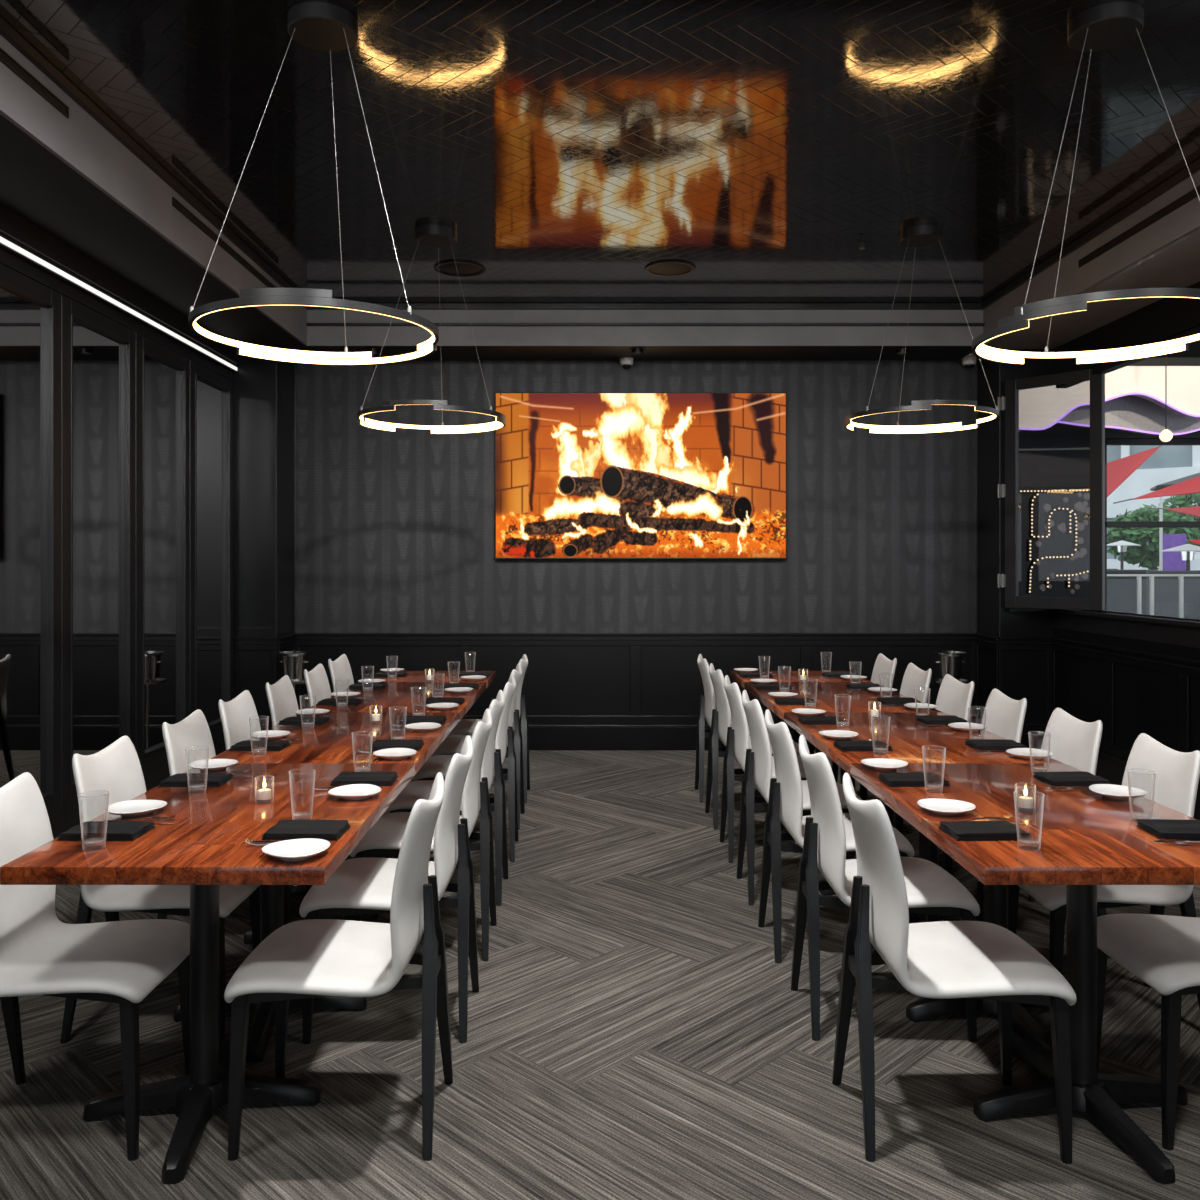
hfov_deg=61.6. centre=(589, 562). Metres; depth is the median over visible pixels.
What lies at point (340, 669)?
dining chair
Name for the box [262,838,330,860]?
plate
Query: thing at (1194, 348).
ceiling
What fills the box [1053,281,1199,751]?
wall
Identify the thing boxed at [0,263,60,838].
door
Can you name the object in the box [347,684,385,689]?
napkin
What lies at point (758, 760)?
dining chair
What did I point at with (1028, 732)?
water glass
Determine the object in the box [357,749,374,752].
fork
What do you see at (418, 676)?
dining table
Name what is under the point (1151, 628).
window
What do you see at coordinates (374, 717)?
tealight candle
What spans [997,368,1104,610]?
window leaf
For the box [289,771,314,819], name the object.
water glass
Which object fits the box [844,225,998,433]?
ring pendant light
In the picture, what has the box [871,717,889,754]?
water glass
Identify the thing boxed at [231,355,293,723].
pillar
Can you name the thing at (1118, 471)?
shade sail
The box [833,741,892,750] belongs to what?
napkin
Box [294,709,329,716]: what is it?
plate
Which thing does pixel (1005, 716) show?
dining chair
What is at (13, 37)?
trim
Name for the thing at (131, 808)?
plate
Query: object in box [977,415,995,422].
diffuser
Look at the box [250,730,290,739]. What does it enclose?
plate
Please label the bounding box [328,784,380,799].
plate
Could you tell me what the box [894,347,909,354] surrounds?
recessed light
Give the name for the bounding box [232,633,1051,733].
trim
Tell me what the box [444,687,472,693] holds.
plate
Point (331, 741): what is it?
dining table
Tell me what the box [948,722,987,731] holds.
plate
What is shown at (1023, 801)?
tealight candle
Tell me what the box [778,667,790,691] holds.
water glass
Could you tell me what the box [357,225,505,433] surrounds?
ring pendant light
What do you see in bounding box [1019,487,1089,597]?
sign
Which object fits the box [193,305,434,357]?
diffuser
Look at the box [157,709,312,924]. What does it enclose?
dining chair
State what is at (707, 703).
dining chair
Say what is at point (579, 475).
television
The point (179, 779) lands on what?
napkin
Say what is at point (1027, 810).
votive holder
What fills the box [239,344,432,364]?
diffuser
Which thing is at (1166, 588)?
railing panel
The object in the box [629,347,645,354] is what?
recessed light
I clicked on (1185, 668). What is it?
trim
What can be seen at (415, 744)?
napkin
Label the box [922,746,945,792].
water glass
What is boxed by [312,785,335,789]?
fork
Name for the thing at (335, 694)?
plate
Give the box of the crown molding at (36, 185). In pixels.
[0,114,1199,360]
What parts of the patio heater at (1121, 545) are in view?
burner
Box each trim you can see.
[0,17,1199,325]
[0,35,1199,345]
[0,205,238,379]
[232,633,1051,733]
[238,360,1000,636]
[295,633,975,724]
[1051,637,1199,787]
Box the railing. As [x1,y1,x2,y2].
[1107,574,1199,617]
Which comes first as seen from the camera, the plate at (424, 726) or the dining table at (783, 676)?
the plate at (424, 726)
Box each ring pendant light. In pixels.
[188,2,438,364]
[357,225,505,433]
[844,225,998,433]
[972,2,1199,364]
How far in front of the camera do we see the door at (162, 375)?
6.21 m
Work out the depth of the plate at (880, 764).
3.50 m
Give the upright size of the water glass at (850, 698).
0.137 m
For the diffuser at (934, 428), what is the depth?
6.09 m
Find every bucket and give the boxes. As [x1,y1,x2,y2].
[278,651,309,681]
[933,651,965,681]
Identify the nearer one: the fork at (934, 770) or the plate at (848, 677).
the fork at (934, 770)
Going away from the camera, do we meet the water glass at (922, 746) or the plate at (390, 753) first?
the water glass at (922, 746)
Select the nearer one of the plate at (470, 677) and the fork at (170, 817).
the fork at (170, 817)
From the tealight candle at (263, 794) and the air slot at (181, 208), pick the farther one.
the air slot at (181, 208)
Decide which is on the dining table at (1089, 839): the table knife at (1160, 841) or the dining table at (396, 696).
the table knife at (1160, 841)
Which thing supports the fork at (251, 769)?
on the dining table at (205, 849)
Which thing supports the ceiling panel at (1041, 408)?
attached to the wall at (1058, 455)
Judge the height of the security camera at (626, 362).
0.080 m
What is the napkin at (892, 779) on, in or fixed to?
on the dining table at (1089, 839)
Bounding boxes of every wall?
[296,361,974,715]
[1019,358,1199,486]
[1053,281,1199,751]
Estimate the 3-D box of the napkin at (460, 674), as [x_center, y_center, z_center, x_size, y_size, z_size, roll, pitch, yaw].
[-0.732,0.700,6.322,0.198,0.020,0.130,0,0,3]
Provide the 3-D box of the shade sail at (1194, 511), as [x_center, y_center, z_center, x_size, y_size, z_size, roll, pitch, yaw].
[9.281,-0.701,14.262,1.343,0.636,3.510,0,0,9]
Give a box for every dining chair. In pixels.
[0,772,189,1160]
[60,736,259,1043]
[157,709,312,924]
[218,690,347,859]
[224,772,452,1160]
[265,675,298,726]
[299,735,478,1043]
[304,663,331,706]
[328,654,353,691]
[350,709,496,960]
[383,690,508,905]
[410,675,518,861]
[430,663,524,829]
[448,654,529,802]
[695,654,749,802]
[705,663,803,828]
[720,675,810,862]
[736,690,862,904]
[758,709,913,962]
[791,735,979,1042]
[809,653,896,753]
[832,663,931,781]
[832,773,1075,1163]
[859,674,973,800]
[894,689,1034,901]
[942,708,1111,958]
[1008,733,1199,1032]
[1097,913,1199,1149]
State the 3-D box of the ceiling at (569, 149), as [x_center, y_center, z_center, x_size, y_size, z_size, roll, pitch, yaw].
[0.400,-1.930,2.510,4.940,0.100,9.620,0,0,0]
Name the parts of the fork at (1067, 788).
handle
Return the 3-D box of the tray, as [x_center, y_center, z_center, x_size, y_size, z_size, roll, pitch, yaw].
[-2.130,0.851,7.250,0.250,0.018,0.250,0,0,0]
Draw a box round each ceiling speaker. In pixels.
[434,261,485,276]
[644,261,695,276]
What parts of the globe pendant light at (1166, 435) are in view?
globe, cord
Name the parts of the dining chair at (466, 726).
seat, backrest, leg, leg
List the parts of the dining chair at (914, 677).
leg, backrest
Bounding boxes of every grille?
[438,263,480,274]
[648,263,691,274]
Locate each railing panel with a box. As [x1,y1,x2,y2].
[1107,570,1147,614]
[1146,570,1199,619]
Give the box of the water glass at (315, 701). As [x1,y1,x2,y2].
[300,701,315,727]
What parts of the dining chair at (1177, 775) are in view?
leg, leg, seat frame, seat, leg, backrest, leg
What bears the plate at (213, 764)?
on the dining table at (205, 849)
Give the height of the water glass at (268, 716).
0.137 m
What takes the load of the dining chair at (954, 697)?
on the floor
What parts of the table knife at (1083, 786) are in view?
blade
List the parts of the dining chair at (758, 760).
leg, leg, backrest, seat frame, seat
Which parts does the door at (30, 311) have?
mirror pane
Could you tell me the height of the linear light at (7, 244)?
0.054 m
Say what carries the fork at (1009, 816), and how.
on the dining table at (1089, 839)
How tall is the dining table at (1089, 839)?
0.750 m
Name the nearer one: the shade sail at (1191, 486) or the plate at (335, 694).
the plate at (335, 694)
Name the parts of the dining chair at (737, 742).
leg, leg, backrest, seat frame, seat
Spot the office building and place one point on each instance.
(1168, 463)
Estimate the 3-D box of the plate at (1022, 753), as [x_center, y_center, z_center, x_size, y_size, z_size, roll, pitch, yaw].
[1.601,0.699,3.675,0.158,0.022,0.158,0,0,10]
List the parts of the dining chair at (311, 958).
leg, leg, seat, seat frame, backrest, leg, leg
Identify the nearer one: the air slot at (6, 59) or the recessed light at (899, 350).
the air slot at (6, 59)
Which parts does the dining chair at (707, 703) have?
leg, leg, backrest, seat frame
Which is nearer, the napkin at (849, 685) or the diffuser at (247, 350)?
the diffuser at (247, 350)
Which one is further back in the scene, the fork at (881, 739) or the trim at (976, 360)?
the trim at (976, 360)
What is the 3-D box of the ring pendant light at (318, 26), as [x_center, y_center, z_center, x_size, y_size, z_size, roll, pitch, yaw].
[-0.944,-1.323,3.490,0.832,1.114,0.833,0,0,0]
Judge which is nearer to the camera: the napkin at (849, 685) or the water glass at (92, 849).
the water glass at (92, 849)
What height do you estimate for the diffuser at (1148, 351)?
0.021 m
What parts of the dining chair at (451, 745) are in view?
seat, seat frame, backrest, leg, leg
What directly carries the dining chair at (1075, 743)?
on the floor
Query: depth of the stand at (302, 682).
7.17 m
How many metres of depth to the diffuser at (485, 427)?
6.09 m
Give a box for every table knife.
[1045,786,1088,788]
[1152,840,1199,842]
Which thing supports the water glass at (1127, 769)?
on the dining table at (1089, 839)
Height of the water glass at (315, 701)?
0.137 m
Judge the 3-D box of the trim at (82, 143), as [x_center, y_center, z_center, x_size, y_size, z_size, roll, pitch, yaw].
[0.400,-1.713,2.560,4.940,0.274,9.520,0,0,0]
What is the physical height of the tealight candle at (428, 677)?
0.062 m
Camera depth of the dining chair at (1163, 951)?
2.60 m
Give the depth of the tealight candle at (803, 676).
6.01 m
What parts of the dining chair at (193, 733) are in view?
leg, backrest, leg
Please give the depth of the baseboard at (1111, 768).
6.61 m
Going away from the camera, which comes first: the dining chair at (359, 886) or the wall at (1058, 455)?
the dining chair at (359, 886)
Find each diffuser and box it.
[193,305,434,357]
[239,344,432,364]
[361,421,394,430]
[365,414,499,428]
[431,422,502,433]
[850,410,960,428]
[870,424,976,433]
[976,327,1028,363]
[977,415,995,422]
[978,333,1199,357]
[1077,344,1184,363]
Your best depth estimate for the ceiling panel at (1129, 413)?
9.35 m
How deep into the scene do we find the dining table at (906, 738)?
4.03 m
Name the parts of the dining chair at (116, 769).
leg, backrest, leg, seat frame, seat, leg, leg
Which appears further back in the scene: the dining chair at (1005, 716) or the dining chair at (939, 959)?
the dining chair at (1005, 716)
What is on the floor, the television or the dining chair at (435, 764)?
the dining chair at (435, 764)
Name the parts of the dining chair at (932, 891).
leg, leg, backrest, seat frame, seat, leg, leg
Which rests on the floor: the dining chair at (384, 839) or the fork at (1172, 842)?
the dining chair at (384, 839)
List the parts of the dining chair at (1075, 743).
leg, leg, backrest, leg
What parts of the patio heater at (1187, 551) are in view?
burner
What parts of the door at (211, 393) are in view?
mirror pane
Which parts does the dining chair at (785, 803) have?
leg, leg, backrest, seat frame, seat, leg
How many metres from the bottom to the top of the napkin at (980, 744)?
0.020 m
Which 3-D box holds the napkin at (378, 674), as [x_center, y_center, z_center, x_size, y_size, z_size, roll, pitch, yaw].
[-1.256,0.700,6.314,0.198,0.020,0.130,0,0,-2]
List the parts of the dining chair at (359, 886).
leg, leg, seat, seat frame, backrest, leg, leg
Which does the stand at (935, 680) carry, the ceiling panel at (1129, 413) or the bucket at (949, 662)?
the bucket at (949, 662)
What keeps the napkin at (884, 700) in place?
on the dining table at (828, 694)
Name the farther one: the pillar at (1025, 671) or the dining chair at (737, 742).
the pillar at (1025, 671)
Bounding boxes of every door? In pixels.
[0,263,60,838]
[61,295,134,832]
[135,332,189,790]
[190,360,232,754]
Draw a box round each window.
[1007,326,1199,648]
[1105,439,1199,610]
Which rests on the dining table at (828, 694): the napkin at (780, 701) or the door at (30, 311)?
the napkin at (780, 701)
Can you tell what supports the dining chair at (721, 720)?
on the floor
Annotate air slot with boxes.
[0,47,68,117]
[172,197,276,287]
[1079,185,1199,267]
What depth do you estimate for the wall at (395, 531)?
7.86 m
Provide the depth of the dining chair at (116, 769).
3.11 m
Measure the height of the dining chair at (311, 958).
0.876 m
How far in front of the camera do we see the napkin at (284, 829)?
2.61 m
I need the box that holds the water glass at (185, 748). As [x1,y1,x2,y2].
[185,748,208,793]
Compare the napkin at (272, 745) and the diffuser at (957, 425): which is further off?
the diffuser at (957, 425)
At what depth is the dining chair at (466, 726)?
6.22 m
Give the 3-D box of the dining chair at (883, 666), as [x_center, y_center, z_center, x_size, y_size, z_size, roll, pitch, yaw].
[1.654,1.022,6.360,0.522,0.876,0.449,0,0,1]
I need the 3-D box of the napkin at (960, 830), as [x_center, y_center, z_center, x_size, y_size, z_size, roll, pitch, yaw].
[1.032,0.700,2.638,0.198,0.020,0.130,0,0,-2]
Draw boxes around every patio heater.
[1107,541,1140,569]
[1161,544,1199,569]
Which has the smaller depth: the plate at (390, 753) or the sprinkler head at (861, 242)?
the plate at (390, 753)
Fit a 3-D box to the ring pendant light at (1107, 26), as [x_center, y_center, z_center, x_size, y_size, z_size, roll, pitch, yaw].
[1.768,-1.323,3.490,0.832,1.114,0.832,0,0,0]
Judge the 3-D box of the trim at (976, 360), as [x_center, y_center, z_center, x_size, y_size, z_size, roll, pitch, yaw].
[0.218,-0.516,7.644,5.627,2.127,0.432,0,0,0]
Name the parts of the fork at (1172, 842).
handle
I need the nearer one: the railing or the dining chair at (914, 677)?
the dining chair at (914, 677)
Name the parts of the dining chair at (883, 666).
leg, backrest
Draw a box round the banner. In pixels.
[1159,497,1185,569]
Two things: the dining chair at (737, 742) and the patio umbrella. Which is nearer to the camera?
the dining chair at (737, 742)
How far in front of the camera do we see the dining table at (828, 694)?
5.32 m
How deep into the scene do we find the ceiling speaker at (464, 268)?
6.42 m
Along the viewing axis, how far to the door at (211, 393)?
7.05 m
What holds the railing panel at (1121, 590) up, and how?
on the ground
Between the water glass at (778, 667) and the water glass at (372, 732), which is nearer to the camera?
the water glass at (372, 732)
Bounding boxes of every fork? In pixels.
[103,814,177,820]
[216,769,251,772]
[244,839,273,844]
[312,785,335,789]
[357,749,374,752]
[855,738,884,740]
[878,769,937,773]
[942,814,1014,820]
[976,749,1006,752]
[1051,785,1089,789]
[1161,838,1199,844]
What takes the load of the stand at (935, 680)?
on the floor
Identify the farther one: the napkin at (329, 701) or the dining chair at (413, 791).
the napkin at (329, 701)
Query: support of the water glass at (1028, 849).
on the dining table at (1089, 839)
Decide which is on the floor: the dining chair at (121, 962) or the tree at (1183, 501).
the dining chair at (121, 962)
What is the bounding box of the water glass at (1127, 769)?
[1127,769,1155,821]
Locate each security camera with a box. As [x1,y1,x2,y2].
[620,357,632,368]
[962,357,975,368]
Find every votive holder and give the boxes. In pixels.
[255,776,273,803]
[1015,784,1035,812]
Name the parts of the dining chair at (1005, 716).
leg, backrest, leg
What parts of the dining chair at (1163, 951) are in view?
leg, seat, leg, seat frame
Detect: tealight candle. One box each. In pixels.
[258,778,270,799]
[371,708,379,720]
[426,670,432,679]
[800,670,806,679]
[870,703,878,715]
[1018,785,1032,807]
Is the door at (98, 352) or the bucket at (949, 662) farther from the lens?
the bucket at (949, 662)
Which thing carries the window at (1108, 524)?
in the wall at (1058, 455)
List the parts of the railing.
post, post, rail, post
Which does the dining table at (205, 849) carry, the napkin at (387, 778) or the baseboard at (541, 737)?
the napkin at (387, 778)
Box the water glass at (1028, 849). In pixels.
[1014,791,1043,850]
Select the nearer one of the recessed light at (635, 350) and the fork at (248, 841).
the fork at (248, 841)
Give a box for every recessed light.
[365,347,380,354]
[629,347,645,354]
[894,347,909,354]
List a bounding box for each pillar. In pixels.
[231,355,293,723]
[977,349,1052,723]
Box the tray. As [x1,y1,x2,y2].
[276,679,304,683]
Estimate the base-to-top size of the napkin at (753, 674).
0.020 m
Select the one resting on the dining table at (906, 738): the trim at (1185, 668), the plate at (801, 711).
the plate at (801, 711)
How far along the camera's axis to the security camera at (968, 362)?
7.74 m
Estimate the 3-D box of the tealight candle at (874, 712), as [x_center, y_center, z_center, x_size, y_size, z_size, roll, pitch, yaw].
[1.300,0.667,4.600,0.039,0.062,0.039,0,0,0]
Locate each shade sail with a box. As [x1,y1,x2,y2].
[1107,445,1161,496]
[1113,476,1199,503]
[1147,506,1199,516]
[1186,539,1199,544]
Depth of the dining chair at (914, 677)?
5.79 m
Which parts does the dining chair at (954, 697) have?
leg, backrest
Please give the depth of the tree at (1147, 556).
24.13 m
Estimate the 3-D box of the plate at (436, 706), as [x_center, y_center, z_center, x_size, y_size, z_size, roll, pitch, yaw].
[-0.714,0.699,4.889,0.158,0.022,0.158,0,0,17]
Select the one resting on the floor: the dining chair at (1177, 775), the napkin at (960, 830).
the dining chair at (1177, 775)
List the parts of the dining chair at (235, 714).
backrest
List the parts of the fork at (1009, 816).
handle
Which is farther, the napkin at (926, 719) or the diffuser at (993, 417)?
the diffuser at (993, 417)
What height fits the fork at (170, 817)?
0.016 m
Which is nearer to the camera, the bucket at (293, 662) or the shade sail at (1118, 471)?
the bucket at (293, 662)
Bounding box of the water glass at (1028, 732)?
[1028,732,1050,771]
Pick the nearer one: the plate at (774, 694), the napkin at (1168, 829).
the napkin at (1168, 829)
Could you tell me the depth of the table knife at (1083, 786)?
3.17 m
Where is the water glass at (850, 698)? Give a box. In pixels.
[835,698,850,727]
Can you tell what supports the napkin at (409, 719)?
on the dining table at (331, 741)
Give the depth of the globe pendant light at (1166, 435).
8.40 m
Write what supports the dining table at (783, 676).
on the floor
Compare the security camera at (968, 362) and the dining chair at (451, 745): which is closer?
the dining chair at (451, 745)
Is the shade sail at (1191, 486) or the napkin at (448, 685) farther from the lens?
the shade sail at (1191, 486)
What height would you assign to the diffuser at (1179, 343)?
0.021 m
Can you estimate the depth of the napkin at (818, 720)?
4.42 m
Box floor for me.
[0,750,1199,1199]
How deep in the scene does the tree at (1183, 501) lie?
26.90 m
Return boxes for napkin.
[57,821,154,840]
[158,773,233,786]
[229,740,289,750]
[262,820,350,839]
[278,717,329,724]
[317,698,361,704]
[330,771,398,785]
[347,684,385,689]
[368,739,423,750]
[373,672,406,676]
[399,716,446,724]
[423,697,464,704]
[443,683,478,688]
[456,672,490,676]
[739,672,772,677]
[754,684,791,689]
[774,698,816,704]
[798,716,845,724]
[821,672,855,676]
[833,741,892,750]
[845,683,883,688]
[876,697,920,704]
[878,773,949,786]
[915,715,966,723]
[938,821,1031,840]
[964,739,1026,749]
[1033,771,1109,785]
[1136,819,1199,839]
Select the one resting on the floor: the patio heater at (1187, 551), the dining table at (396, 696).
the dining table at (396, 696)
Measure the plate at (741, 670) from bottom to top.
0.022 m
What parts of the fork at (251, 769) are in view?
handle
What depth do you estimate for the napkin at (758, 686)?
5.64 m
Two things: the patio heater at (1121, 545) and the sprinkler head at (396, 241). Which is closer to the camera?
the sprinkler head at (396, 241)
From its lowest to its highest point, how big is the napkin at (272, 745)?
0.020 m
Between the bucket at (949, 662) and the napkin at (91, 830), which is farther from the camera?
the bucket at (949, 662)
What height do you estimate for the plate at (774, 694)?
0.022 m
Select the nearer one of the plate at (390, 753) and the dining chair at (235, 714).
the plate at (390, 753)
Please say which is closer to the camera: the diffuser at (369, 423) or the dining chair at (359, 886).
the dining chair at (359, 886)
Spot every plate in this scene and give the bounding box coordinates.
[106,800,166,816]
[189,759,237,771]
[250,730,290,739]
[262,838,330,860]
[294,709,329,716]
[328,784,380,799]
[330,692,360,697]
[358,679,384,683]
[373,748,416,759]
[380,668,403,671]
[404,722,440,731]
[426,703,458,710]
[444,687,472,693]
[460,675,485,680]
[734,668,757,672]
[750,679,776,683]
[768,692,797,697]
[791,708,825,715]
[818,730,857,739]
[840,675,866,680]
[861,758,907,770]
[868,687,896,693]
[904,703,937,710]
[917,798,975,815]
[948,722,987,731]
[1006,748,1052,759]
[1089,784,1146,799]
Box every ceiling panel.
[1019,366,1199,430]
[1056,395,1199,434]
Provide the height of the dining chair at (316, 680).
0.876 m
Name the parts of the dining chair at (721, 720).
leg, leg, backrest, seat frame, seat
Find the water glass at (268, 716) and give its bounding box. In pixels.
[249,716,268,754]
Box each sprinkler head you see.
[389,239,400,249]
[856,239,868,249]
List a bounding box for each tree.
[1107,504,1199,569]
[1163,493,1199,545]
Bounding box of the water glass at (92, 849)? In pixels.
[78,792,109,850]
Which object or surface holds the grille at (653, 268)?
attached to the ceiling speaker at (661, 268)
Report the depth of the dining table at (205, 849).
2.66 m
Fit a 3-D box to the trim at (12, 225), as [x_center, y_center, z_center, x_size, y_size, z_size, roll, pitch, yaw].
[-2.663,-1.465,2.620,0.135,0.230,9.640,0,0,0]
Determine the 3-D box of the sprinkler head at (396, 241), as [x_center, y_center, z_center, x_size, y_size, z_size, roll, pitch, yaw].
[-1.140,-1.857,5.880,0.070,0.045,0.070,0,0,0]
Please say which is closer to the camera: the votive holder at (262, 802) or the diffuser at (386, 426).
the votive holder at (262, 802)
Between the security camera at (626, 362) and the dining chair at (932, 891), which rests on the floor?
the dining chair at (932, 891)
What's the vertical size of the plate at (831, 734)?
0.022 m
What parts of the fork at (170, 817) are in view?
handle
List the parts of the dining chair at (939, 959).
leg, leg, backrest, seat frame, seat, leg, leg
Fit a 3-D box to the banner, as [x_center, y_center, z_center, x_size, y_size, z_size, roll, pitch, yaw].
[9.837,0.110,17.000,0.445,2.700,0.050,0,0,0]
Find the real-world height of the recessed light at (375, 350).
0.035 m
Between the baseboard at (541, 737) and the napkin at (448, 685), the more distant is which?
the baseboard at (541, 737)
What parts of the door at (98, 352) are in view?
mirror pane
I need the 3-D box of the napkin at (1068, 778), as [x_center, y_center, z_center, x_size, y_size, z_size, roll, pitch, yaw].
[1.560,0.700,3.267,0.198,0.020,0.130,0,0,-3]
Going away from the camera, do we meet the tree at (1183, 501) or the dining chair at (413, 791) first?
the dining chair at (413, 791)
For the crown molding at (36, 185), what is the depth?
5.73 m
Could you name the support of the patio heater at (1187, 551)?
on the ground
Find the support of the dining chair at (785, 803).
on the floor
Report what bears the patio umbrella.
on the ground
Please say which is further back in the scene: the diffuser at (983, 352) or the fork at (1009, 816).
the diffuser at (983, 352)
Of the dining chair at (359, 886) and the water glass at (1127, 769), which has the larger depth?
the dining chair at (359, 886)
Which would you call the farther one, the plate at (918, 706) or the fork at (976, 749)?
the plate at (918, 706)
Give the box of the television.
[495,392,786,558]
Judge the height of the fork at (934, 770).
0.016 m
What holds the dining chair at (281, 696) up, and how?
on the floor
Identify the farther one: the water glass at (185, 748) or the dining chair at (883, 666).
the dining chair at (883, 666)
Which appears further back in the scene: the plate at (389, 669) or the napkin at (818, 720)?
the plate at (389, 669)
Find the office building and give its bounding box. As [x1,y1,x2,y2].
[1107,445,1199,569]
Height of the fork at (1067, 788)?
0.016 m
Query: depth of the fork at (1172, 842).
2.53 m
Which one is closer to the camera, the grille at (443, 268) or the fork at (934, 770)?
the fork at (934, 770)
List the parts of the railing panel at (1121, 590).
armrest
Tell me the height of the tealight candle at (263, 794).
0.062 m
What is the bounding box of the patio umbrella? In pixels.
[1150,473,1199,490]
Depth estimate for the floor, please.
2.93 m
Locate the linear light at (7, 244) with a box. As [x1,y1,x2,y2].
[0,233,236,371]
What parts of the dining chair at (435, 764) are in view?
seat, seat frame, backrest, leg, leg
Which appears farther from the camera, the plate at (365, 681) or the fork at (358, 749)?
the plate at (365, 681)
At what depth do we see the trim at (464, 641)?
7.85 m
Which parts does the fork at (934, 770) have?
handle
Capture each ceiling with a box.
[0,0,1199,302]
[1150,341,1199,357]
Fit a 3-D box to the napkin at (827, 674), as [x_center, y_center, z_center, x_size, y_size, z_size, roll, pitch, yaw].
[1.564,0.700,6.320,0.198,0.020,0.130,0,0,0]
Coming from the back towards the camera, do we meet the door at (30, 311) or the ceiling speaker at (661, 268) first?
the ceiling speaker at (661, 268)
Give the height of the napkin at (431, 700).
0.020 m
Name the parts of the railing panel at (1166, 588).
armrest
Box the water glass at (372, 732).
[352,732,372,771]
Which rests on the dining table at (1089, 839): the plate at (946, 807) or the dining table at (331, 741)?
the plate at (946, 807)
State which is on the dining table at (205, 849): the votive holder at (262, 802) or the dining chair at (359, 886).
the votive holder at (262, 802)
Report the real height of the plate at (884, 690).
0.022 m
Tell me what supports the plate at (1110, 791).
on the dining table at (1089, 839)
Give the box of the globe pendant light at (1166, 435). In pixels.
[1159,355,1172,441]
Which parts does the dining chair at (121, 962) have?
leg, backrest, seat frame, seat, leg, leg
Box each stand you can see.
[276,679,304,690]
[931,678,967,683]
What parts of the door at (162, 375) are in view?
mirror pane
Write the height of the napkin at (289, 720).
0.020 m
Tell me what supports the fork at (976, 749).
on the dining table at (906, 738)
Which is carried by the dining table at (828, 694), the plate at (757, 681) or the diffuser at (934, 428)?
the plate at (757, 681)
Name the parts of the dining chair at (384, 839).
leg, leg, seat, seat frame, backrest, leg, leg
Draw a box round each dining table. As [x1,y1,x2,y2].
[0,763,414,1182]
[211,712,459,944]
[308,682,485,857]
[366,671,495,687]
[730,671,869,795]
[745,682,940,852]
[784,712,1061,922]
[850,763,1199,1182]
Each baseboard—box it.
[507,725,814,749]
[1021,734,1199,819]
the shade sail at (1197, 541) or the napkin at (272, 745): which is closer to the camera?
the napkin at (272, 745)
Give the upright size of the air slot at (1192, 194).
0.044 m
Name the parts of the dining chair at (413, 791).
leg, seat, seat frame, backrest, leg, leg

